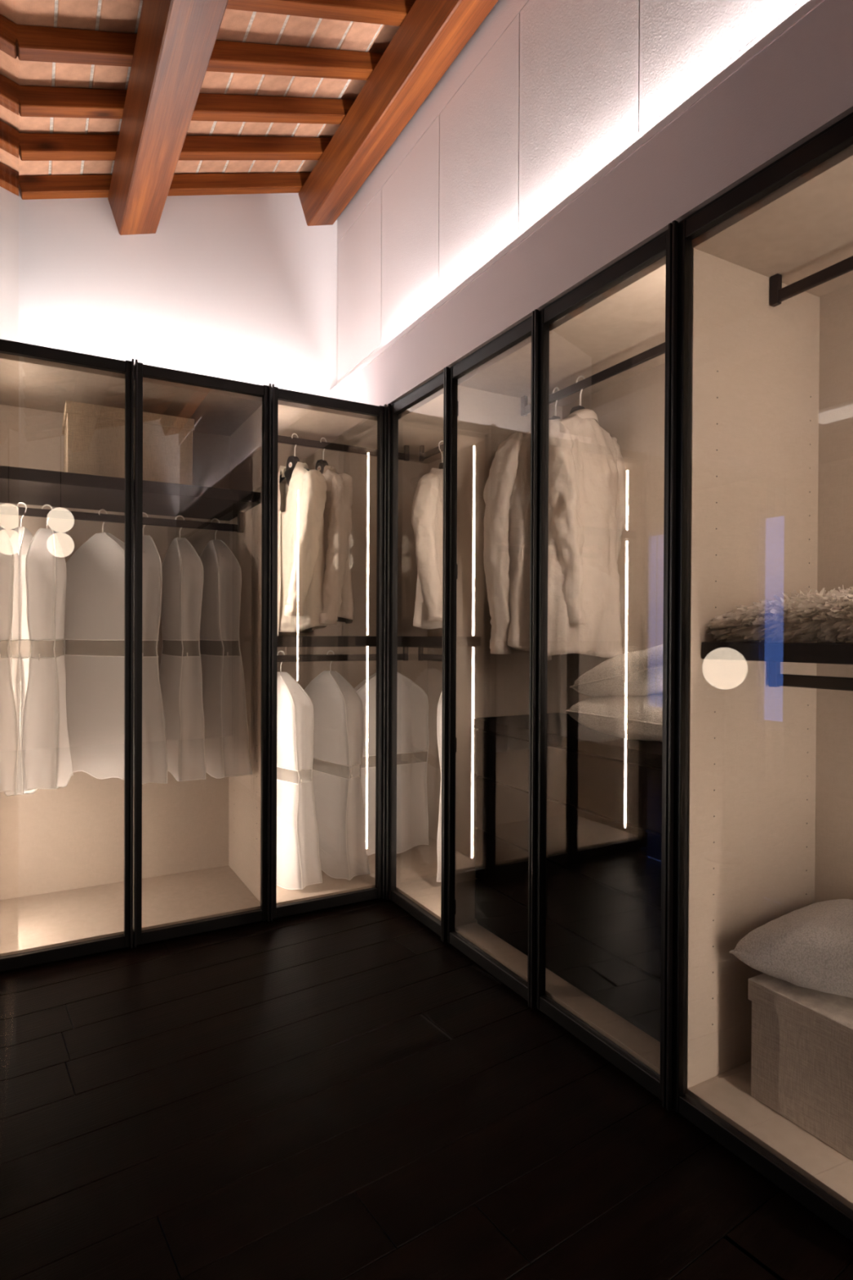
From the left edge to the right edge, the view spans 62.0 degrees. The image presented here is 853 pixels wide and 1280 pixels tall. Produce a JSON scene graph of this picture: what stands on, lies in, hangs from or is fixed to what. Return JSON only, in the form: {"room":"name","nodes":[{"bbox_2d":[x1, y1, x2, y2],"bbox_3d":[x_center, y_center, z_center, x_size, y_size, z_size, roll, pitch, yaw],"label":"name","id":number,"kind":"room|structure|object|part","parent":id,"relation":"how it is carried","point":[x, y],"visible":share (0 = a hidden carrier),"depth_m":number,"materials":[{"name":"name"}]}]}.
{"room":"walk-in closet","nodes":[
{"label":"walk-in closet","id":0,"kind":"room"},
{"bbox_2d":[0,0,18,1168],"bbox_3d":[-0.633,-0.543,0.945,0.016,3.880,4.562,0,0,-28],"label":"glass wall","id":1,"kind":"structure","parent":0,"point":[9,60],"depth_m":2.19,"materials":[{"name":"clear glass"}]},
{"bbox_2d":[18,191,337,397],"bbox_3d":[-1.208,-0.940,4.317,3.100,4.661,0.120,0,0,-29],"label":"wall","id":2,"kind":"structure","parent":0,"point":[238,287],"depth_m":4.15,"materials":[{"name":"white paint"}]},
{"bbox_2d":[15,0,498,235],"bbox_3d":[0.467,-2.654,0.998,1.984,0.855,7.320,0,0,-29],"label":"ceiling","id":3,"kind":"structure","parent":0,"point":[135,104],"depth_m":3.33,"materials":[{"name":"brown wood"}]},
{"bbox_2d":[0,897,852,1279],"bbox_3d":[-1.157,1.442,1.382,7.530,0.060,9.998,0,0,-29],"label":"floor","id":4,"kind":"structure","parent":0,"point":[341,1092],"depth_m":2.02,"materials":[{"name":"black wood"}]},
{"bbox_2d":[17,342,271,968],"bbox_3d":[-1.505,0.061,3.522,1.259,2.644,0.776,0,0,-29],"label":"wardrobe","id":5,"kind":"object","parent":4,"relation":"on","point":[109,864],"visible":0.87,"depth_m":3.62,"materials":[{"name":"beige wood"}]},
{"bbox_2d":[17,502,47,794],"bbox_3d":[-1.899,0.023,3.332,0.185,1.339,0.579,0,0,-17],"label":"bag","id":6,"kind":"object","parent":5,"relation":"hanging from","point":[25,537],"visible":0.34,"depth_m":3.13,"materials":[{"name":"white fabric"}]},
{"bbox_3d":[-1.909,-0.264,3.328,0.140,0.525,0.557,0,0,-17],"label":"panel","id":7,"kind":"part","parent":6,"relation":"part of","materials":[{"name":"fabric"}]},
{"bbox_3d":[-1.902,0.384,3.334,0.182,0.612,0.574,0,0,-17],"label":"panel","id":8,"kind":"part","parent":6,"relation":"part of","materials":[{"name":"fabric"}]},
{"bbox_2d":[22,504,73,790],"bbox_3d":[-1.807,0.018,3.387,0.202,1.329,0.578,0,0,-22],"label":"bag","id":9,"kind":"object","parent":5,"relation":"hanging from","point":[47,761],"visible":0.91,"depth_m":3.16,"materials":[{"name":"white fabric"}]},
{"bbox_3d":[-1.806,-0.264,3.379,0.153,0.525,0.554,0,0,-22],"label":"panel","id":10,"kind":"part","parent":9,"relation":"part of","materials":[{"name":"fabric"}]},
{"bbox_3d":[-1.808,0.379,3.390,0.197,0.602,0.574,0,0,-22],"label":"panel","id":11,"kind":"part","parent":9,"relation":"part of","materials":[{"name":"fabric"}]},
{"bbox_3d":[-1.608,1.358,3.071,0.555,0.052,0.030,0,0,-29],"label":"rail","id":12,"kind":"part","parent":5,"relation":"part of","materials":[{"name":"brown metal"}]},
{"bbox_3d":[-1.595,-1.224,3.053,0.555,0.049,0.030,0,0,-29],"label":"rail","id":13,"kind":"part","parent":5,"relation":"part of","materials":[{"name":"brown metal"}]},
{"bbox_2d":[63,509,143,780],"bbox_3d":[-1.596,0.013,3.503,0.601,1.318,0.126,1,0,31],"label":"bag","id":14,"kind":"object","parent":5,"relation":"hanging from","point":[95,581],"visible":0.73,"depth_m":3.46,"materials":[{"name":"white fabric"}]},
{"bbox_3d":[-1.599,0.374,3.506,0.597,0.592,0.112,1,0,33],"label":"panel","id":15,"kind":"part","parent":14,"relation":"part of","materials":[{"name":"fabric"}]},
{"bbox_3d":[-1.600,-0.264,3.501,0.577,0.525,0.092,1,0,31],"label":"panel","id":16,"kind":"part","parent":14,"relation":"part of","materials":[{"name":"fabric"}]},
{"bbox_3d":[-1.696,0.062,3.849,1.245,2.636,0.020,0,0,-29],"label":"panel","id":17,"kind":"part","parent":5,"relation":"part of","materials":[{"name":"beige plastic"}]},
{"bbox_2d":[62,400,194,484],"bbox_3d":[-1.508,-0.923,3.578,0.572,0.355,0.420,0,0,-29],"label":"storage box","id":18,"kind":"object","parent":5,"relation":"on","point":[94,435],"visible":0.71,"depth_m":3.37,"materials":[{"name":"cardboard"}]},
{"bbox_3d":[-1.507,-1.073,3.577,0.572,0.055,0.420,0,0,-29],"label":"lid","id":19,"kind":"part","parent":18,"relation":"part of","materials":[{"name":"cardboard"}]},
{"bbox_3d":[-1.518,-0.602,3.541,1.184,0.038,0.014,0,0,-29],"label":"hanging rail","id":20,"kind":"part","parent":5,"relation":"part of","materials":[{"name":"brown metal"}]},
{"bbox_3d":[-1.526,1.351,3.543,1.245,0.063,0.700,0,0,-29],"label":"panel","id":21,"kind":"part","parent":5,"relation":"part of","materials":[{"name":"beige plastic"}]},
{"bbox_2d":[18,467,261,520],"bbox_3d":[-1.520,-0.718,3.555,1.213,0.055,0.649,0,0,-29],"label":"shelf","id":22,"kind":"object","parent":5,"relation":"attached to","point":[62,491],"depth_m":3.47,"materials":[{"name":"black wood"}]},
{"bbox_3d":[-1.514,-1.218,3.525,1.245,0.070,0.700,0,0,-29],"label":"panel","id":23,"kind":"part","parent":5,"relation":"part of","materials":[{"name":"beige plastic"}]},
{"bbox_2d":[133,512,168,784],"bbox_3d":[-1.440,0.019,3.589,0.200,1.329,0.584,0,0,-26],"label":"bag","id":24,"kind":"object","parent":5,"relation":"hanging from","point":[154,757],"visible":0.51,"depth_m":3.38,"materials":[{"name":"white fabric"}]},
{"bbox_3d":[-1.440,0.380,3.591,0.198,0.602,0.580,0,0,-26],"label":"panel","id":25,"kind":"part","parent":24,"relation":"part of","materials":[{"name":"fabric"}]},
{"bbox_3d":[-1.436,-0.264,3.588,0.152,0.525,0.554,0,0,-26],"label":"panel","id":26,"kind":"part","parent":24,"relation":"part of","materials":[{"name":"fabric"}]},
{"bbox_2d":[159,515,205,782],"bbox_3d":[-1.279,0.019,3.675,0.169,1.329,0.578,0,0,-31],"label":"bag","id":27,"kind":"object","parent":5,"relation":"hanging from","point":[182,568],"visible":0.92,"depth_m":3.48,"materials":[{"name":"white fabric"}]},
{"bbox_3d":[-1.279,-0.264,3.678,0.134,0.525,0.550,0,0,-31],"label":"panel","id":28,"kind":"part","parent":27,"relation":"part of","materials":[{"name":"fabric"}]},
{"bbox_3d":[-1.280,0.380,3.678,0.167,0.602,0.573,0,0,-31],"label":"panel","id":29,"kind":"part","parent":27,"relation":"part of","materials":[{"name":"fabric"}]},
{"bbox_3d":[-1.060,1.358,3.376,0.555,0.052,0.030,0,0,-29],"label":"rail","id":30,"kind":"part","parent":5,"relation":"part of","materials":[{"name":"brown metal"}]},
{"bbox_3d":[-1.048,-1.223,3.358,0.555,0.049,0.030,0,0,-29],"label":"rail","id":31,"kind":"part","parent":5,"relation":"part of","materials":[{"name":"brown metal"}]},
{"bbox_2d":[191,518,252,778],"bbox_3d":[-1.125,0.024,3.765,0.184,1.339,0.583,0,1,-38],"label":"bag","id":32,"kind":"object","parent":5,"relation":"hanging from","point":[226,735],"visible":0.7,"depth_m":3.58,"materials":[{"name":"white fabric"}]},
{"bbox_3d":[-1.120,-0.263,3.760,0.147,0.525,0.554,0,0,-30],"label":"panel","id":33,"kind":"part","parent":32,"relation":"part of","materials":[{"name":"fabric"}]},
{"bbox_3d":[-1.127,0.385,3.767,0.177,0.612,0.580,0,1,-39],"label":"panel","id":34,"kind":"part","parent":32,"relation":"part of","materials":[{"name":"fabric"}]},
{"bbox_3d":[-0.973,0.069,3.840,0.019,2.503,0.700,0,0,-29],"label":"panel","id":35,"kind":"part","parent":5,"relation":"part of","materials":[{"name":"beige plastic"}]},
{"bbox_2d":[269,367,445,941],"bbox_3d":[-0.229,0.065,3.888,1.324,2.644,1.380,0,0,-29],"label":"wardrobe","id":36,"kind":"object","parent":4,"relation":"on","point":[385,451],"visible":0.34,"depth_m":3.88,"materials":[{"name":"beige wood"}]},
{"bbox_2d":[276,650,322,889],"bbox_3d":[-0.812,0.691,3.938,0.192,1.264,0.579,0,1,-44],"label":"bag","id":37,"kind":"object","parent":36,"relation":"hanging from","point":[298,859],"visible":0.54,"depth_m":3.77,"materials":[{"name":"white fabric"}]},
{"bbox_3d":[-0.815,0.431,3.945,0.139,0.505,0.559,0,1,-37],"label":"panel","id":38,"kind":"part","parent":37,"relation":"part of","materials":[{"name":"fabric"}]},
{"bbox_3d":[-0.814,1.037,3.941,0.188,0.567,0.577,0,1,-43],"label":"panel","id":39,"kind":"part","parent":37,"relation":"part of","materials":[{"name":"fabric"}]},
{"bbox_2d":[277,433,326,635],"bbox_3d":[-0.747,-0.590,3.964,0.271,1.132,0.522,0,1,-40],"label":"shirt","id":40,"kind":"object","parent":36,"relation":"hanging from","point":[301,491],"visible":0.78,"depth_m":3.83,"materials":[{"name":"white fabric"}]},
{"bbox_3d":[-0.745,-0.924,3.964,0.092,0.196,0.038,1,1,41],"label":"neck plate","id":41,"kind":"part","parent":40,"relation":"part of","materials":[{"name":"black plastic"}]},
{"bbox_3d":[-0.743,-0.926,3.966,0.377,0.106,0.043,1,1,41],"label":"arm","id":42,"kind":"part","parent":40,"relation":"part of","materials":[{"name":"white fabric"}]},
{"bbox_3d":[-0.512,1.359,3.681,0.555,0.052,0.030,0,0,-29],"label":"rail","id":43,"kind":"part","parent":36,"relation":"part of","materials":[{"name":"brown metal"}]},
{"bbox_3d":[-0.500,-1.223,3.663,0.555,0.049,0.030,0,0,-29],"label":"rail","id":44,"kind":"part","parent":36,"relation":"part of","materials":[{"name":"brown metal"}]},
{"bbox_2d":[309,437,353,624],"bbox_3d":[-0.603,-0.622,4.061,0.529,1.064,0.283,1,1,41],"label":"shirt","id":45,"kind":"object","parent":36,"relation":"hanging from","point":[337,591],"visible":0.47,"depth_m":3.87,"materials":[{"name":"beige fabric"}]},
{"bbox_3d":[-0.597,-0.924,4.046,0.092,0.196,0.038,1,1,41],"label":"neck plate","id":46,"kind":"part","parent":45,"relation":"part of","materials":[{"name":"black plastic"}]},
{"bbox_2d":[297,650,369,880],"bbox_3d":[-0.551,0.689,4.094,0.185,1.259,0.585,0,1,-42],"label":"bag","id":47,"kind":"object","parent":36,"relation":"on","point":[338,708],"visible":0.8,"depth_m":3.92,"materials":[{"name":"white fabric"}]},
{"bbox_3d":[-0.553,0.431,4.090,0.147,0.505,0.557,0,0,-35],"label":"panel","id":48,"kind":"part","parent":47,"relation":"part of","materials":[{"name":"fabric"}]},
{"bbox_3d":[-0.552,1.034,4.096,0.181,0.562,0.583,0,1,-41],"label":"panel","id":49,"kind":"part","parent":47,"relation":"part of","materials":[{"name":"fabric"}]},
{"bbox_3d":[-0.531,0.103,4.097,0.952,0.038,0.014,0,0,-29],"label":"hanging rail","id":50,"kind":"part","parent":36,"relation":"part of","materials":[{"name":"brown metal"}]},
{"bbox_3d":[-0.525,-1.112,4.089,0.952,0.038,0.014,0,0,-29],"label":"hanging rail","id":51,"kind":"part","parent":36,"relation":"part of","materials":[{"name":"brown metal"}]},
{"bbox_3d":[-0.559,0.063,4.482,1.324,2.636,0.020,0,0,-29],"label":"panel","id":52,"kind":"part","parent":36,"relation":"part of","materials":[{"name":"clear glass"}]},
{"bbox_3d":[-0.399,1.352,4.171,1.304,0.063,0.700,0,0,-29],"label":"panel","id":53,"kind":"part","parent":36,"relation":"part of","materials":[{"name":"beige plastic"}]},
{"bbox_2d":[277,635,442,648],"bbox_3d":[-0.228,0.009,3.887,1.283,0.056,1.339,0,0,-29],"label":"shelf","id":54,"kind":"object","parent":36,"relation":"attached to","point":[283,642],"depth_m":3.77,"materials":[{"name":"black wood"}]},
{"bbox_3d":[-0.387,-1.217,4.154,1.304,0.070,0.700,0,0,-29],"label":"panel","id":55,"kind":"part","parent":36,"relation":"part of","materials":[{"name":"beige plastic"}]},
{"bbox_3d":[-0.207,0.068,3.824,0.037,2.638,0.041,0,0,-29],"label":"corner post","id":56,"kind":"part","parent":36,"relation":"part of","materials":[{"name":"brown metal"}]},
{"bbox_2d":[346,672,428,855],"bbox_3d":[-0.232,0.669,4.284,0.567,1.219,0.142,0,0,-32],"label":"bag","id":57,"kind":"object","parent":36,"relation":"hanging from","point":[412,703],"visible":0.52,"depth_m":4.30,"materials":[{"name":"white fabric"}]},
{"bbox_3d":[-0.234,1.015,4.287,0.562,0.522,0.139,0,0,-32],"label":"panel","id":58,"kind":"part","parent":57,"relation":"part of","materials":[{"name":"fabric"}]},
{"bbox_3d":[-0.239,0.431,4.291,0.531,0.505,0.108,0,0,-32],"label":"panel","id":59,"kind":"part","parent":57,"relation":"part of","materials":[{"name":"fabric"}]},
{"bbox_3d":[-0.045,1.362,3.555,0.030,0.052,0.529,0,0,-29],"label":"rail","id":60,"kind":"part","parent":36,"relation":"part of","materials":[{"name":"brown metal"}]},
{"bbox_3d":[0.231,1.358,3.744,0.620,0.063,0.660,0,0,-29],"label":"panel","id":61,"kind":"part","parent":36,"relation":"part of","materials":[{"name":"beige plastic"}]},
{"bbox_3d":[-0.033,-1.220,3.537,0.030,0.049,0.529,0,0,-29],"label":"rail","id":62,"kind":"part","parent":36,"relation":"part of","materials":[{"name":"brown metal"}]},
{"bbox_3d":[0.243,-1.211,3.726,0.620,0.070,0.660,0,0,-29],"label":"panel","id":63,"kind":"part","parent":36,"relation":"part of","materials":[{"name":"beige plastic"}]},
{"bbox_2d":[411,440,443,629],"bbox_3d":[0.082,-0.605,4.077,0.237,1.090,0.658,0,0,22],"label":"shirt","id":64,"kind":"object","parent":36,"relation":"hanging from","point":[427,509],"visible":0.46,"depth_m":3.81,"materials":[{"name":"white fabric"}]},
{"bbox_3d":[0.101,-0.921,4.098,0.038,0.196,0.092,0,0,22],"label":"neck plate","id":65,"kind":"part","parent":64,"relation":"part of","materials":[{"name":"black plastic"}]},
{"bbox_3d":[0.193,0.107,3.915,0.014,0.038,0.967,0,0,-29],"label":"hanging rail","id":66,"kind":"part","parent":36,"relation":"part of","materials":[{"name":"brown metal"}]},
{"bbox_3d":[0.199,-1.108,3.907,0.014,0.038,0.967,0,0,-29],"label":"hanging rail","id":67,"kind":"part","parent":36,"relation":"part of","materials":[{"name":"brown metal"}]},
{"bbox_3d":[0.346,0.069,4.196,0.020,2.636,1.359,0,0,-29],"label":"panel","id":68,"kind":"part","parent":36,"relation":"part of","materials":[{"name":"clear glass"}]},
{"bbox_2d":[436,690,442,881],"bbox_3d":[0.160,0.672,4.032,0.132,1.219,0.584,0,0,12],"label":"bag","id":69,"kind":"object","parent":36,"relation":"hanging from","point":[440,701],"visible":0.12,"depth_m":3.77,"materials":[{"name":"white fabric"}]},
{"bbox_3d":[0.158,1.018,4.034,0.127,0.522,0.579,0,0,12],"label":"panel","id":70,"kind":"part","parent":69,"relation":"part of","materials":[{"name":"fabric"}]},
{"bbox_3d":[0.157,0.435,4.022,0.102,0.505,0.552,0,0,12],"label":"panel","id":71,"kind":"part","parent":69,"relation":"part of","materials":[{"name":"fabric"}]},
{"bbox_2d":[442,222,672,1107],"bbox_3d":[0.707,0.076,2.854,0.696,2.644,1.333,0,0,-29],"label":"wardrobe","id":72,"kind":"object","parent":4,"relation":"on","point":[614,331],"visible":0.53,"depth_m":3.05,"materials":[{"name":"black glass"}]},
{"bbox_3d":[0.261,1.367,3.005,0.030,0.052,0.587,0,0,-29],"label":"rail","id":73,"kind":"part","parent":72,"relation":"part of","materials":[{"name":"brown metal"}]},
{"bbox_3d":[0.274,-1.214,2.987,0.030,0.049,0.587,0,0,-29],"label":"rail","id":74,"kind":"part","parent":72,"relation":"part of","materials":[{"name":"brown metal"}]},
{"bbox_3d":[0.403,0.078,3.437,0.620,2.503,0.019,0,0,-29],"label":"panel","id":75,"kind":"part","parent":72,"relation":"part of","materials":[{"name":"clear glass"}]},
{"bbox_2d":[483,386,562,653],"bbox_3d":[0.570,-0.540,3.200,0.662,1.204,0.267,0,0,-26],"label":"shirt","id":76,"kind":"object","parent":72,"relation":"hanging from","point":[507,490],"visible":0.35,"depth_m":3.08,"materials":[{"name":"white fabric"}]},
{"bbox_3d":[0.580,-0.913,3.225,0.092,0.196,0.038,0,0,-26],"label":"neck plate","id":77,"kind":"part","parent":76,"relation":"part of","materials":[{"name":"white fabric"}]},
{"bbox_3d":[0.717,1.367,2.872,0.620,0.063,1.333,0,0,-29],"label":"panel","id":78,"kind":"part","parent":72,"relation":"part of","materials":[{"name":"beige plastic"}]},
{"bbox_3d":[0.729,-1.203,2.854,0.620,0.070,1.333,0,0,-29],"label":"panel","id":79,"kind":"part","parent":72,"relation":"part of","materials":[{"name":"beige plastic"}]},
{"bbox_2d":[471,712,662,1042],"bbox_3d":[0.752,0.853,2.886,0.536,0.965,1.282,0,0,-29],"label":"dresser","id":80,"kind":"object","parent":72,"relation":"on","point":[604,825],"visible":0.54,"depth_m":2.66,"materials":[{"name":"black wood"}]},
{"bbox_3d":[0.537,1.210,2.768,0.022,0.182,1.240,0,0,-29],"label":"drawer","id":81,"kind":"part","parent":80,"relation":"part of","materials":[{"name":"black wood"}]},
{"bbox_3d":[0.538,0.998,2.767,0.022,0.227,1.240,0,0,-29],"label":"drawer","id":82,"kind":"part","parent":80,"relation":"part of","materials":[{"name":"black wood"}]},
{"bbox_3d":[0.540,0.528,2.764,0.022,0.207,1.240,0,0,-29],"label":"drawer","id":83,"kind":"part","parent":80,"relation":"part of","materials":[{"name":"black wood"}]},
{"bbox_3d":[0.539,0.758,2.765,0.022,0.237,1.240,0,0,-29],"label":"drawer","id":84,"kind":"part","parent":80,"relation":"part of","materials":[{"name":"black wood"}]},
{"bbox_2d":[564,693,662,742],"bbox_3d":[0.898,0.284,2.628,0.507,0.183,0.567,1,1,-35],"label":"cushion","id":85,"kind":"object","parent":80,"relation":"on","point":[625,717],"visible":0.37,"depth_m":2.53,"materials":[{"name":"fabric"}]},
{"bbox_2d":[569,644,662,697],"bbox_3d":[0.908,0.111,2.632,0.506,0.246,0.560,0,0,-30],"label":"cushion","id":86,"kind":"object","parent":85,"relation":"on","point":[638,673],"visible":0.3,"depth_m":2.53,"materials":[{"name":"fabric"}]},
{"bbox_2d":[547,375,629,660],"bbox_3d":[0.679,-0.527,3.091,0.261,1.232,0.560,1,1,44],"label":"shirt","id":87,"kind":"object","parent":72,"relation":"hanging from","point":[588,509],"visible":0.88,"depth_m":2.97,"materials":[{"name":"white fabric"}]},
{"bbox_3d":[0.658,-0.912,3.080,0.092,0.196,0.038,0,1,-38],"label":"neck plate","id":88,"kind":"part","parent":87,"relation":"part of","materials":[{"name":"beige fabric"}]},
{"bbox_3d":[0.772,-1.098,2.878,0.014,0.038,1.282,0,0,-29],"label":"hanging rail","id":89,"kind":"part","parent":72,"relation":"part of","materials":[{"name":"brown metal"}]},
{"bbox_3d":[0.582,1.373,2.429,0.030,0.052,0.588,0,0,-29],"label":"rail","id":90,"kind":"part","parent":72,"relation":"part of","materials":[{"name":"brown metal"}]},
{"bbox_3d":[0.595,-1.209,2.411,0.030,0.049,0.588,0,0,-29],"label":"rail","id":91,"kind":"part","parent":72,"relation":"part of","materials":[{"name":"brown metal"}]},
{"bbox_3d":[1.002,0.081,3.018,0.020,2.636,1.333,0,0,-29],"label":"panel","id":92,"kind":"part","parent":72,"relation":"part of","materials":[{"name":"clear glass"}]},
{"bbox_2d":[666,115,852,1241],"bbox_3d":[1.349,0.087,1.703,0.696,2.644,1.327,0,0,-29],"label":"wardrobe","id":93,"kind":"object","parent":4,"relation":"on","point":[760,819],"visible":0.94,"depth_m":2.19,"materials":[{"name":"beige wood"}]},
{"bbox_3d":[1.052,0.089,2.271,0.620,2.503,0.019,0,0,-29],"label":"panel","id":94,"kind":"part","parent":93,"relation":"part of","materials":[{"name":"beige plastic"}]},
{"bbox_3d":[0.903,1.378,1.852,0.030,0.052,0.588,0,0,-29],"label":"rail","id":95,"kind":"part","parent":93,"relation":"part of","materials":[{"name":"brown metal"}]},
{"bbox_3d":[0.916,-1.203,1.834,0.030,0.049,0.588,0,0,-29],"label":"rail","id":96,"kind":"part","parent":93,"relation":"part of","materials":[{"name":"brown metal"}]},
{"bbox_3d":[1.361,1.378,1.715,0.620,0.063,1.314,0,0,-29],"label":"panel","id":97,"kind":"part","parent":93,"relation":"part of","materials":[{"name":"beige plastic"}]},
{"bbox_3d":[1.373,-1.192,1.697,0.620,0.070,1.314,0,0,-29],"label":"panel","id":98,"kind":"part","parent":93,"relation":"part of","materials":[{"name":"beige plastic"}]},
{"bbox_2d":[702,641,852,664],"bbox_3d":[1.387,0.037,1.716,0.574,0.051,1.273,0,0,-29],"label":"shelf","id":99,"kind":"object","parent":93,"relation":"attached to","point":[713,652],"depth_m":1.93,"materials":[{"name":"black wood"}]},
{"bbox_2d":[706,584,852,643],"bbox_3d":[1.232,-0.068,2.010,0.575,0.185,0.715,0,0,-29],"label":"shaggy pillow","id":100,"kind":"object","parent":93,"relation":"on","point":[816,617],"visible":0.96,"depth_m":1.95,"materials":[{"name":"fur"}]},
{"bbox_2d":[748,973,852,1160],"bbox_3d":[1.278,1.171,1.956,0.450,0.345,0.560,0,0,-29],"label":"storage box","id":101,"kind":"object","parent":93,"relation":"on","point":[802,1064],"visible":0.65,"depth_m":1.95,"materials":[{"name":"grey fabric"}]},
{"bbox_2d":[729,898,852,998],"bbox_3d":[1.277,0.875,2.009,0.527,0.254,0.575,0,0,-32],"label":"cushion","id":102,"kind":"object","parent":101,"relation":"on","point":[811,946],"visible":1,"depth_m":1.98,"materials":[{"name":"white fabric"}]},
{"bbox_3d":[1.279,1.030,1.955,0.450,0.062,0.560,0,0,-29],"label":"lid","id":103,"kind":"part","parent":101,"relation":"part of","materials":[{"name":"grey fabric"}]},
{"bbox_3d":[1.409,0.131,1.733,0.014,0.038,1.260,0,0,-29],"label":"hanging rail","id":104,"kind":"part","parent":93,"relation":"part of","materials":[{"name":"brown metal"}]},
{"bbox_3d":[1.415,-1.087,1.724,0.014,0.038,1.260,0,0,-29],"label":"hanging rail","id":105,"kind":"part","parent":93,"relation":"part of","materials":[{"name":"brown metal"}]},
{"bbox_3d":[1.647,0.092,1.861,0.020,2.636,1.314,0,0,-29],"label":"panel","id":106,"kind":"part","parent":93,"relation":"part of","materials":[{"name":"beige plastic"}]},
{"bbox_2d":[336,0,808,384],"bbox_3d":[1.279,-2.087,1.416,0.160,1.700,7.350,0,0,-29],"label":"wall","id":107,"kind":"structure","parent":0,"point":[543,95],"depth_m":2.91,"materials":[{"name":"white paint"}]},
{"bbox_3d":[-0.570,-2.113,4.588,0.018,0.886,0.005,0,0,-29],"label":"wall panel","id":108,"kind":"part","parent":107,"relation":"part of","materials":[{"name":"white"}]},
{"bbox_3d":[-0.408,-2.110,4.296,0.018,0.886,0.653,0,0,-29],"label":"wall panel","id":109,"kind":"part","parent":107,"relation":"part of","materials":[{"name":"white paint"}]},
{"bbox_3d":[-0.090,-2.105,3.726,0.018,0.886,0.645,0,0,-29],"label":"wall panel","id":110,"kind":"part","parent":107,"relation":"part of","materials":[{"name":"white paint"}]},
{"bbox_3d":[0.225,-2.099,3.161,0.018,0.886,0.640,0,0,-29],"label":"wall panel","id":111,"kind":"part","parent":107,"relation":"part of","materials":[{"name":"white paint"}]},
{"bbox_3d":[0.540,-2.094,2.595,0.018,0.886,0.648,0,0,-29],"label":"wall panel","id":112,"kind":"part","parent":107,"relation":"part of","materials":[{"name":"white paint"}]},
{"bbox_2d":[329,0,852,406],"bbox_3d":[1.166,-1.402,1.416,0.056,0.352,7.249,0,0,-29],"label":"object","id":113,"kind":"structure","parent":107,"relation":"attached to","point":[793,86],"depth_m":2.20,"materials":[{"name":"grey paint"}]},
{"bbox_3d":[0.858,-2.088,2.026,0.018,0.886,0.648,0,0,-29],"label":"wall panel","id":114,"kind":"part","parent":107,"relation":"part of","materials":[{"name":"white paint"}]}
]}

